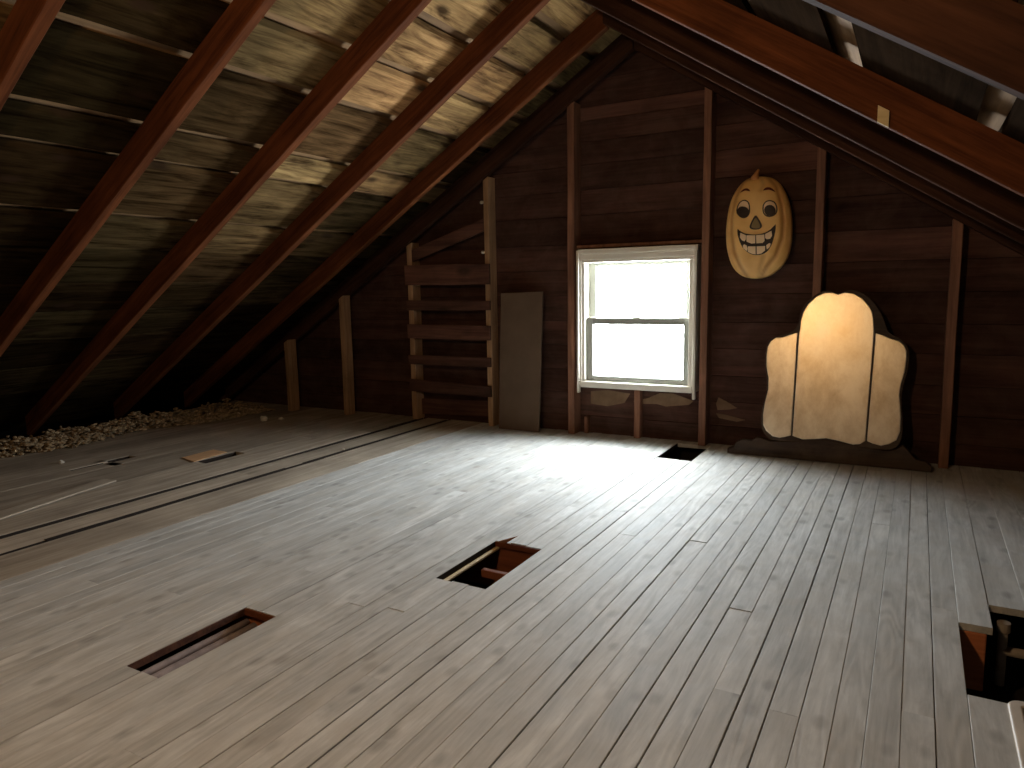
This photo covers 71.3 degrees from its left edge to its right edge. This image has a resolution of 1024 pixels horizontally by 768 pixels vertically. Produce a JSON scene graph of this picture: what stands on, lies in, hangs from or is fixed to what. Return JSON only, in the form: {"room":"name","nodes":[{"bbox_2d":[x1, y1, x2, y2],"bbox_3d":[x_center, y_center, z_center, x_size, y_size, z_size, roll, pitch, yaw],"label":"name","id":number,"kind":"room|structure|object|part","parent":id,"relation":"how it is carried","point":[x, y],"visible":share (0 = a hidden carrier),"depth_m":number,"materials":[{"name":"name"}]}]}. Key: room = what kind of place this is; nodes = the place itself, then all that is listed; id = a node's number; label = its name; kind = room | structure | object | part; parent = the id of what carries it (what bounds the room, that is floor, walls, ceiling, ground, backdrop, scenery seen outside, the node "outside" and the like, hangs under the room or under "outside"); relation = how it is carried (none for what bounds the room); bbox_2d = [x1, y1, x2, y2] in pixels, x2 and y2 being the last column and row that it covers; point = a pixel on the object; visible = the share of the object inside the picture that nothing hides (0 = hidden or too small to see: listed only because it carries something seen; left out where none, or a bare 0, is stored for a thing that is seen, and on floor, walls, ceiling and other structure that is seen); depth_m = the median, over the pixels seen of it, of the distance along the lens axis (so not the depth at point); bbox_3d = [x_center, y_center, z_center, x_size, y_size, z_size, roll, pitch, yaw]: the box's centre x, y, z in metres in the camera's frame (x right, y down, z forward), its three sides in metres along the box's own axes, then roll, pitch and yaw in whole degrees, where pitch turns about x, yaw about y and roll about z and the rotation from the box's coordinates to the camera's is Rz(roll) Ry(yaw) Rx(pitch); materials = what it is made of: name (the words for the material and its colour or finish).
{"room":"attic","nodes":[
{"label":"attic","id":0,"kind":"room"},
{"bbox_2d":[0,401,1023,767],"bbox_3d":[-0.990,0.793,1.802,7.474,0.029,6.929,3,9,29],"label":"floor","id":1,"kind":"structure","parent":0,"point":[718,608],"depth_m":2.29,"materials":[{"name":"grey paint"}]},
{"bbox_2d":[0,479,115,519],"bbox_3d":[-2.355,0.611,3.128,0.101,0.012,1.460,1,8,16],"label":"plank","id":2,"kind":"object","parent":1,"relation":"on","point":[9,512],"visible":1,"depth_m":3.48,"materials":[{"name":"grey wood"}]},
{"bbox_2d":[0,398,274,457],"bbox_3d":[-2.999,0.321,4.929,0.548,0.155,2.902,4,9,33],"label":"insulation","id":3,"kind":"object","parent":1,"relation":"on","point":[58,439],"visible":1,"depth_m":5.11},
{"bbox_2d":[182,449,226,461],"bbox_3d":[-1.893,0.436,4.388,0.175,0.010,0.270,3,9,29],"label":"scrap","id":4,"kind":"object","parent":1,"relation":"on","point":[207,454],"visible":1,"depth_m":4.37,"materials":[{"name":"brown cardboard"}]},
{"bbox_2d":[189,615,265,644],"bbox_3d":[-1.883,0.759,2.912,3.150,0.176,0.050,3,9,29],"label":"joist","id":5,"kind":"object","parent":1,"relation":"attached to","point":[258,622],"visible":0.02,"depth_m":2.35,"materials":[{"name":"brown wood"}]},
{"bbox_2d":[141,618,249,674],"bbox_3d":[-1.014,0.803,1.974,0.024,0.023,0.700,3,9,29],"label":"pipe","id":6,"kind":"object","parent":5,"relation":"attached to","point":[161,665],"visible":0.42,"depth_m":2.10,"materials":[{"name":"grey metal"}]},
{"bbox_2d":[152,622,257,677],"bbox_3d":[-0.986,0.815,1.960,0.034,0.033,0.700,3,9,29],"label":"pipe","id":7,"kind":"object","parent":5,"relation":"attached to","point":[168,669],"visible":0.27,"depth_m":2.09,"materials":[{"name":"grey metal"}]},
{"bbox_2d":[260,416,267,420],"bbox_3d":[-1.929,0.270,5.551,0.054,0.048,0.068,-5,9,-25],"label":"chunk","id":8,"kind":"object","parent":1,"relation":"on","point":[263,418],"visible":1,"depth_m":5.53,"materials":[{"name":"brown wood"}]},
{"bbox_2d":[284,339,299,410],"bbox_3d":[-1.838,-0.075,5.965,0.048,0.595,0.091,3,9,29],"label":"stud","id":9,"kind":"object","parent":1,"relation":"on","point":[289,345],"visible":1,"depth_m":5.94,"materials":[{"name":"brown wood"}]},
{"bbox_2d":[339,295,354,414],"bbox_3d":[-1.317,-0.228,5.699,0.051,0.950,0.085,3,9,29],"label":"stud","id":10,"kind":"object","parent":1,"relation":"on","point":[344,301],"visible":1,"depth_m":5.68,"materials":[{"name":"brown wood"}]},
{"bbox_2d":[404,177,498,425],"bbox_3d":[-0.449,-0.584,5.240,0.736,1.749,0.119,3,9,29],"label":"rack","id":11,"kind":"object","parent":1,"relation":"on","point":[416,274],"visible":1,"depth_m":5.18,"materials":[{"name":"brown wood"}]},
{"bbox_3d":[-0.734,-0.396,5.444,0.049,1.332,0.097,3,9,29],"label":"post","id":12,"kind":"part","parent":11,"relation":"part of","materials":[{"name":"brown wood"}]},
{"bbox_3d":[-0.146,-0.568,5.083,0.042,1.749,0.097,3,9,29],"label":"post","id":13,"kind":"part","parent":11,"relation":"part of","materials":[{"name":"brown wood"}]},
{"bbox_2d":[444,547,498,580],"bbox_3d":[-0.200,0.688,2.586,0.018,0.012,0.585,3,9,29],"label":"batten","id":14,"kind":"object","parent":1,"relation":"attached to","point":[449,578],"visible":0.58,"depth_m":2.66,"materials":[{"name":"brown wood"}]},
{"bbox_2d":[449,546,533,585],"bbox_3d":[-1.212,0.661,3.534,3.700,0.176,0.050,3,9,29],"label":"joist","id":15,"kind":"object","parent":1,"relation":"attached to","point":[503,559],"visible":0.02,"depth_m":2.86,"materials":[{"name":"brown wood"}]},
{"bbox_2d":[481,568,507,579],"bbox_3d":[0.007,0.713,2.611,0.270,0.030,0.025,3,9,29],"label":"strip","id":16,"kind":"object","parent":1,"relation":"attached to","point":[485,572],"visible":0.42,"depth_m":2.64,"materials":[{"name":"brown wood"}]},
{"bbox_2d":[499,536,516,543],"bbox_3d":[-0.017,0.610,2.808,0.095,0.042,0.006,3,9,29],"label":"wood splinter","id":17,"kind":"object","parent":1,"relation":"on","point":[505,541],"depth_m":2.81,"materials":[{"name":"wood"}]},
{"bbox_2d":[499,292,542,431],"bbox_3d":[0.059,-0.154,4.934,0.340,0.958,0.056,3,9,29],"label":"panel","id":18,"kind":"object","parent":1,"relation":"on","point":[521,323],"visible":1,"depth_m":4.92,"materials":[{"name":"brown wood"}]},
{"bbox_2d":[567,102,580,433],"bbox_3d":[0.411,-0.735,4.737,0.059,2.153,0.105,3,9,29],"label":"stud","id":19,"kind":"object","parent":1,"relation":"on","point":[573,110],"visible":0.88,"depth_m":4.68,"materials":[{"name":"brown wood"}]},
{"bbox_2d":[584,416,589,432],"bbox_3d":[0.513,0.275,4.862,0.028,0.113,0.044,3,9,29],"label":"stud","id":20,"kind":"object","parent":1,"relation":"on","point":[586,418],"visible":1,"depth_m":4.85,"materials":[{"name":"brown wood"}]},
{"bbox_2d":[634,390,642,437],"bbox_3d":[0.825,0.194,4.667,0.041,0.316,0.057,3,9,29],"label":"stud","id":21,"kind":"object","parent":1,"relation":"on","point":[638,394],"visible":0.98,"depth_m":4.65,"materials":[{"name":"brown wood"}]},
{"bbox_2d":[698,87,716,445],"bbox_3d":[1.177,-0.674,4.309,0.049,2.120,0.106,3,9,29],"label":"stud","id":22,"kind":"object","parent":1,"relation":"on","point":[710,96],"visible":1,"depth_m":4.27,"materials":[{"name":"brown wood"}]},
{"bbox_2d":[812,147,827,296],"bbox_3d":[1.722,-0.444,4.032,0.047,1.719,0.106,3,9,29],"label":"stud","id":23,"kind":"object","parent":1,"relation":"on","point":[822,155],"visible":0.52,"depth_m":3.93,"materials":[{"name":"brown wood"}]},
{"bbox_2d":[727,290,931,471],"bbox_3d":[1.747,-0.043,3.953,1.040,0.942,0.139,3,9,29],"label":"vanity mirror","id":24,"kind":"object","parent":1,"relation":"on","point":[835,382],"visible":1,"depth_m":3.91,"materials":[{"name":"beige mirror"}]},
{"bbox_3d":[1.522,0.007,4.061,0.162,0.592,0.086,3,9,29],"label":"glass","id":25,"kind":"part","parent":24,"relation":"part of","materials":[{"name":"mirror"}]},
{"bbox_3d":[1.766,-0.090,3.925,0.382,0.820,0.117,3,9,29],"label":"glass","id":26,"kind":"part","parent":24,"relation":"part of","materials":[{"name":"mirror"}]},
{"bbox_3d":[1.994,0.031,3.796,0.164,0.593,0.086,3,9,29],"label":"glass","id":27,"kind":"part","parent":24,"relation":"part of","materials":[{"name":"mirror"}]},
{"bbox_2d":[903,628,986,690],"bbox_3d":[1.026,0.789,2.295,0.822,0.176,0.047,3,9,29],"label":"joist","id":28,"kind":"object","parent":1,"relation":"attached to","point":[973,644],"visible":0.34,"depth_m":2.09,"materials":[{"name":"brown wood"}]},
{"bbox_2d":[938,219,963,468],"bbox_3d":[2.296,-0.202,3.740,0.050,1.296,0.104,3,9,29],"label":"stud","id":29,"kind":"object","parent":1,"relation":"on","point":[957,227],"visible":1,"depth_m":3.70,"materials":[{"name":"brown wood"}]},
{"bbox_2d":[994,620,1023,686],"bbox_3d":[1.732,0.827,1.988,0.646,0.198,0.036,4,9,31],"label":"pipe tee","id":30,"kind":"object","parent":1,"relation":"attached to","point":[1003,627],"visible":1,"depth_m":2.13,"materials":[{"name":"brown metal"}]},
{"bbox_2d":[1007,701,1023,767],"bbox_3d":[1.444,0.846,1.196,0.969,0.066,0.645,3,9,29],"label":"frame","id":31,"kind":"object","parent":1,"relation":"in","point":[1015,708],"visible":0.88,"depth_m":1.60,"materials":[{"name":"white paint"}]},
{"bbox_2d":[0,0,1023,439],"bbox_3d":[-0.996,-0.348,1.666,9.300,2.982,7.180,3,9,29],"label":"ceiling","id":32,"kind":"structure","parent":0,"point":[100,68],"depth_m":3.55,"materials":[{"name":"brown wood"}]},
{"bbox_2d":[0,0,64,110],"bbox_3d":[-2.385,-0.626,2.852,3.872,2.516,0.053,3,9,29],"label":"rafter","id":33,"kind":"object","parent":32,"relation":"attached to","point":[28,22],"visible":1,"depth_m":2.30,"materials":[{"name":"brown wood"}]},
{"bbox_2d":[0,0,275,356],"bbox_3d":[-2.071,-0.708,3.404,3.872,2.515,0.053,3,9,29],"label":"rafter","id":34,"kind":"object","parent":32,"relation":"attached to","point":[240,18],"visible":1,"depth_m":3.08,"materials":[{"name":"brown wood"}]},
{"bbox_2d":[25,0,431,434],"bbox_3d":[-1.756,-0.789,3.956,3.872,2.517,0.055,3,9,29],"label":"rafter","id":35,"kind":"object","parent":32,"relation":"attached to","point":[391,22],"visible":1,"depth_m":3.69,"materials":[{"name":"brown wood"}]},
{"bbox_2d":[113,0,549,418],"bbox_3d":[-1.442,-0.871,4.506,3.872,2.516,0.053,3,9,29],"label":"rafter","id":36,"kind":"object","parent":32,"relation":"attached to","point":[518,13],"visible":0.99,"depth_m":4.16,"materials":[{"name":"brown wood"}]},
{"bbox_2d":[184,9,608,406],"bbox_3d":[-1.137,-0.950,5.041,3.872,2.515,0.054,3,9,29],"label":"rafter","id":37,"kind":"object","parent":32,"relation":"attached to","point":[592,28],"visible":0.98,"depth_m":4.67,"materials":[{"name":"brown wood"}]},
{"bbox_2d":[225,34,634,398],"bbox_3d":[-0.930,-1.003,5.403,3.872,2.515,0.054,3,9,29],"label":"rafter","id":38,"kind":"object","parent":32,"relation":"attached to","point":[622,46],"visible":0.96,"depth_m":5.04,"materials":[{"name":"brown wood"}]},
{"bbox_2d":[580,0,1023,230],"bbox_3d":[1.855,-0.684,2.683,3.664,2.512,0.050,3,9,29],"label":"rafter","id":39,"kind":"object","parent":32,"relation":"attached to","point":[950,176],"visible":0.78,"depth_m":2.92,"materials":[{"name":"brown wood"}]},
{"bbox_2d":[603,12,1023,245],"bbox_3d":[2.118,-0.752,3.144,3.664,2.512,0.049,3,9,29],"label":"rafter","id":40,"kind":"object","parent":32,"relation":"attached to","point":[911,179],"visible":0.59,"depth_m":3.41,"materials":[{"name":"brown wood"}]},
{"bbox_2d":[632,0,1023,196],"bbox_3d":[1.474,-0.586,2.015,3.664,2.512,0.049,3,9,29],"label":"rafter","id":41,"kind":"object","parent":32,"relation":"attached to","point":[981,149],"visible":1,"depth_m":2.19,"materials":[{"name":"brown wood"}]},
{"bbox_2d":[877,105,888,127],"bbox_3d":[1.119,-0.806,2.152,0.031,0.068,0.009,3,9,29],"label":"tab","id":42,"kind":"object","parent":41,"relation":"attached to","point":[883,114],"visible":1,"depth_m":2.15,"materials":[{"name":"beige paper"}]},
{"bbox_2d":[634,41,1023,255],"bbox_3d":[2.359,-0.814,3.567,3.664,2.513,0.049,3,9,29],"label":"rafter","id":43,"kind":"object","parent":32,"relation":"attached to","point":[979,227],"visible":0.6,"depth_m":3.83,"materials":[{"name":"brown wood"}]},
{"bbox_2d":[803,0,1023,99],"bbox_3d":[0.975,-0.457,1.139,3.664,2.512,0.049,3,9,29],"label":"rafter","id":44,"kind":"object","parent":32,"relation":"attached to","point":[983,40],"visible":1,"depth_m":1.22,"materials":[{"name":"brown wood"}]},
{"bbox_2d":[135,455,1023,758],"bbox_3d":[-0.970,1.056,1.858,9.800,0.040,7.180,3,9,29],"label":"joist","id":45,"kind":"structure","parent":0,"point":[1013,688],"depth_m":2.36,"materials":[{"name":"brown wood"}]},
{"bbox_2d":[207,50,1023,485],"bbox_3d":[0.721,-0.801,4.653,9.246,2.898,0.070,3,9,29],"label":"wall","id":46,"kind":"structure","parent":0,"point":[642,123],"depth_m":4.36,"materials":[{"name":"brown wood"}]},
{"bbox_2d":[591,390,629,405],"bbox_3d":[0.657,0.096,4.778,0.280,0.110,0.002,3,9,29],"label":"paper scrap","id":47,"kind":"object","parent":46,"relation":"attached to","point":[603,397],"visible":1,"depth_m":4.79,"materials":[{"name":"brown paper"}]},
{"bbox_2d":[576,239,701,399],"bbox_3d":[0.824,-0.412,4.582,0.834,0.968,0.181,3,9,29],"label":"window","id":48,"kind":"structure","parent":46,"relation":"in","point":[588,261],"depth_m":4.53,"materials":[{"name":"white wood"}]},
{"bbox_3d":[0.805,-0.216,4.597,0.689,0.415,0.043,3,9,29],"label":"sash","id":49,"kind":"part","parent":48,"relation":"part of","materials":[{"name":"white glass"}]},
{"bbox_3d":[0.806,-0.880,4.502,0.834,0.020,0.083,3,9,29],"label":"window header","id":50,"kind":"part","parent":48,"relation":"part of","materials":[{"name":"wood"}]},
{"bbox_3d":[0.824,-0.592,4.590,0.689,0.385,0.040,3,9,29],"label":"sash","id":51,"kind":"part","parent":48,"relation":"part of","materials":[{"name":"white glass"}]},
{"bbox_2d":[643,393,692,405],"bbox_3d":[0.971,0.101,4.600,0.400,0.087,0.002,3,9,29],"label":"paper scrap","id":52,"kind":"object","parent":46,"relation":"attached to","point":[664,399],"visible":0.97,"depth_m":4.58,"materials":[{"name":"brown paper"}]},
{"bbox_2d":[716,397,736,409],"bbox_3d":[1.323,0.125,4.402,0.130,0.080,0.002,3,9,29],"label":"paper scrap","id":53,"kind":"object","parent":46,"relation":"attached to","point":[721,404],"visible":1,"depth_m":4.41,"materials":[{"name":"brown paper"}]},
{"bbox_2d":[716,413,743,421],"bbox_3d":[1.347,0.208,4.401,0.180,0.045,0.002,3,9,29],"label":"paper scrap","id":54,"kind":"object","parent":46,"relation":"attached to","point":[722,416],"visible":1,"depth_m":4.41,"materials":[{"name":"brown paper"}]},
{"bbox_2d":[726,169,792,278],"bbox_3d":[1.413,-0.913,4.093,0.364,0.613,0.164,3,9,29],"label":"jack-o'-lantern","id":55,"kind":"object","parent":46,"relation":"attached to","point":[759,227],"visible":1,"depth_m":4.03,"materials":[{"name":"plastic"}]},
{"bbox_3d":[1.380,-1.187,4.049,0.048,0.058,0.046,3,9,29],"label":"stem","id":56,"kind":"part","parent":55,"relation":"part of","materials":[{"name":"brown paint"}]}
]}

